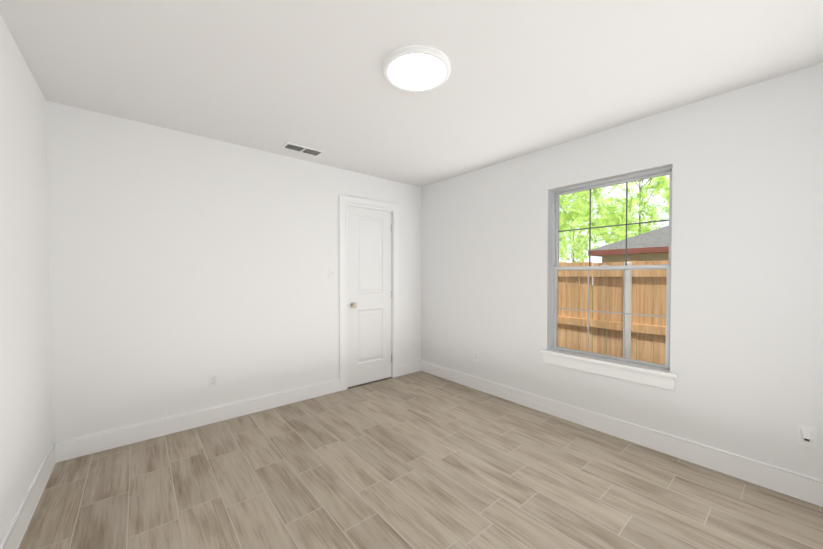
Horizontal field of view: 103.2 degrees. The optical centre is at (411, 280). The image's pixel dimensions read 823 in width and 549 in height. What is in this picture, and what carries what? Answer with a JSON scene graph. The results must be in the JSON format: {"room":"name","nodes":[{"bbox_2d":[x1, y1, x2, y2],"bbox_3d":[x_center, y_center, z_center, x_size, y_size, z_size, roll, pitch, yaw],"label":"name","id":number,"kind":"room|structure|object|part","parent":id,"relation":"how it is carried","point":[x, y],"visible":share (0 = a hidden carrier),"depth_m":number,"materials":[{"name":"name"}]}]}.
{"room":"empty bedroom","nodes":[
{"label":"empty bedroom","id":0,"kind":"room"},
{"bbox_2d":[0,14,51,542],"bbox_3d":[-1.302,0.033,0.747,0.120,2.660,3.920,-1,1,-40],"label":"wall","id":1,"kind":"structure","parent":0,"point":[25,412],"depth_m":1.68,"materials":[{"name":"paint"}]},
{"bbox_2d":[0,441,59,548],"bbox_3d":[-1.250,1.192,0.808,0.022,0.140,3.686,-1,1,-40],"label":"baseboard","id":2,"kind":"structure","parent":1,"relation":"attached to","point":[12,539],"depth_m":1.72,"materials":[{"name":"white paint"}]},
{"bbox_2d":[46,101,420,443],"bbox_3d":[-1.194,-0.006,3.317,3.350,2.660,0.120,-1,1,-40],"label":"wall","id":3,"kind":"structure","parent":0,"point":[183,266],"depth_m":2.68,"materials":[{"name":"paint"}]},
{"bbox_2d":[60,379,339,461],"bbox_3d":[-1.602,1.160,2.905,2.119,0.140,0.019,-1,1,-40],"label":"baseboard","id":4,"kind":"structure","parent":3,"relation":"attached to","point":[88,444],"depth_m":2.67,"materials":[{"name":"white paint"}]},
{"bbox_2d":[209,373,217,387],"bbox_3d":[-1.708,0.867,2.816,0.070,0.114,0.008,-1,1,-40],"label":"electrical outlet","id":5,"kind":"object","parent":3,"relation":"attached to","point":[213,380],"visible":1,"depth_m":2.81,"materials":[{"name":"white plastic"}]},
{"bbox_2d":[329,268,334,278],"bbox_3d":[-0.852,-0.071,3.512,0.070,0.114,0.019,-1,1,-40],"label":"light switch","id":6,"kind":"object","parent":3,"relation":"attached to","point":[331,273],"visible":1,"depth_m":3.51,"materials":[{"name":"white plastic"}]},
{"bbox_2d":[347,206,390,386],"bbox_3d":[-0.496,0.185,3.857,0.610,2.038,0.172,-1,1,-40],"label":"door","id":7,"kind":"structure","parent":3,"relation":"in","point":[369,284],"depth_m":3.83,"materials":[{"name":"white paint"}]},
{"bbox_3d":[-0.676,0.283,3.708,0.064,0.064,0.172,-1,1,-40],"label":"knob","id":8,"kind":"part","parent":7,"relation":"part of","materials":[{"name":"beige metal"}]},
{"bbox_2d":[339,194,398,390],"bbox_3d":[-0.513,0.137,3.877,0.818,2.156,0.142,-1,1,-40],"label":"door frame","id":9,"kind":"structure","parent":3,"relation":"attached to","point":[344,201],"depth_m":3.65,"materials":[{"name":"white paint"}]},
{"bbox_2d":[399,360,419,375],"bbox_3d":[-0.024,1.140,4.229,0.363,0.140,0.019,-1,1,-40],"label":"baseboard","id":10,"kind":"structure","parent":3,"relation":"attached to","point":[411,367],"depth_m":4.22,"materials":[{"name":"white paint"}]},
{"bbox_2d":[0,0,822,186],"bbox_3d":[0.027,-1.254,1.842,3.450,0.120,3.780,-1,1,-40],"label":"ceiling","id":11,"kind":"structure","parent":0,"point":[526,77],"depth_m":1.81,"materials":[{"name":"paint"}]},
{"bbox_2d":[280,142,324,156],"bbox_3d":[-1.008,-1.209,3.031,0.355,0.006,0.165,-1,1,-40],"label":"ceiling vent","id":12,"kind":"object","parent":11,"relation":"in","point":[301,149],"visible":1,"depth_m":3.02,"materials":[{"name":"white metal"}]},
{"bbox_2d":[383,46,450,91],"bbox_3d":[0.031,-1.179,1.847,0.380,0.028,0.380,-1,1,-40],"label":"ceiling light","id":13,"kind":"object","parent":11,"relation":"in","point":[417,68],"visible":1,"depth_m":1.81,"materials":[{"name":"white plastic"}]},
{"bbox_2d":[18,371,822,548],"bbox_3d":[0.027,1.296,1.881,3.450,0.100,3.780,-1,1,-40],"label":"floor","id":14,"kind":"structure","parent":0,"point":[420,460],"depth_m":1.95,"materials":[{"name":"tile"}]},
{"bbox_2d":[421,63,822,479],"bbox_3d":[1.368,-0.001,2.986,0.150,2.660,3.920,-1,1,-40],"label":"wall","id":15,"kind":"structure","parent":0,"point":[746,330],"depth_m":2.20,"materials":[{"name":"paint"}]},
{"bbox_2d":[473,351,478,361],"bbox_3d":[0.721,0.851,3.647,0.008,0.114,0.070,-1,1,-40],"label":"electrical outlet","id":16,"kind":"object","parent":15,"relation":"attached to","point":[476,356],"visible":1,"depth_m":3.64,"materials":[{"name":"white plastic"}]},
{"bbox_2d":[540,349,677,390],"bbox_3d":[1.559,0.710,2.681,0.113,0.122,1.000,-1,1,-40],"label":"window sill","id":17,"kind":"structure","parent":15,"relation":"attached to","point":[650,375],"depth_m":2.58,"materials":[{"name":"white paint"}]},
{"bbox_2d":[551,166,671,369],"bbox_3d":[1.630,-0.075,2.728,0.079,1.508,0.913,-1,1,-40],"label":"window","id":18,"kind":"structure","parent":15,"relation":"in","point":[556,268],"depth_m":2.70,"materials":[{"name":"white plastic"}]},
{"bbox_2d":[420,360,822,506],"bbox_3d":[1.304,1.160,2.951,0.022,0.140,3.686,-1,1,-40],"label":"baseboard","id":19,"kind":"structure","parent":15,"relation":"attached to","point":[792,484],"depth_m":2.34,"materials":[{"name":"white paint"}]},
{"bbox_2d":[797,424,816,448],"bbox_3d":[2.226,0.881,1.837,0.030,0.114,0.070,-1,1,-40],"label":"outlet plate","id":20,"kind":"object","parent":15,"relation":"attached to","point":[806,435],"visible":1,"depth_m":1.84,"materials":[{"name":"white plastic"}]},
{"label":"outside","id":21,"kind":"structure","parent":0,"visible":0},
{"bbox_2d":[566,285,653,359],"bbox_3d":[21.038,1.414,23.634,56.500,0.200,70.000,-1,1,-40],"label":"ground","id":22,"kind":"structure","parent":21,"point":[606,332],"depth_m":8.70,"materials":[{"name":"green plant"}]},
{"bbox_2d":[557,261,667,364],"bbox_3d":[1.494,0.683,4.641,0.152,1.842,22.036,-1,1,-40],"label":"fence","id":23,"kind":"object","parent":22,"relation":"on","point":[605,286],"depth_m":3.73,"materials":[{"name":"brown wood"}]},
{"bbox_2d":[559,175,669,264],"bbox_3d":[13.079,-6.258,21.960,34.502,15.193,27.654,-1,1,-40],"label":"trees","id":24,"kind":"object","parent":22,"relation":"on","point":[603,208],"depth_m":22.19,"materials":[{"name":"green plant"}]},
{"bbox_2d":[588,225,668,324],"bbox_3d":[15.184,-0.913,9.648,10.100,4.880,14.850,-1,1,-40],"label":"neighbouring house","id":25,"kind":"structure","parent":22,"relation":"on","point":[658,239],"depth_m":11.27,"materials":[{"name":"grey"}]}
]}

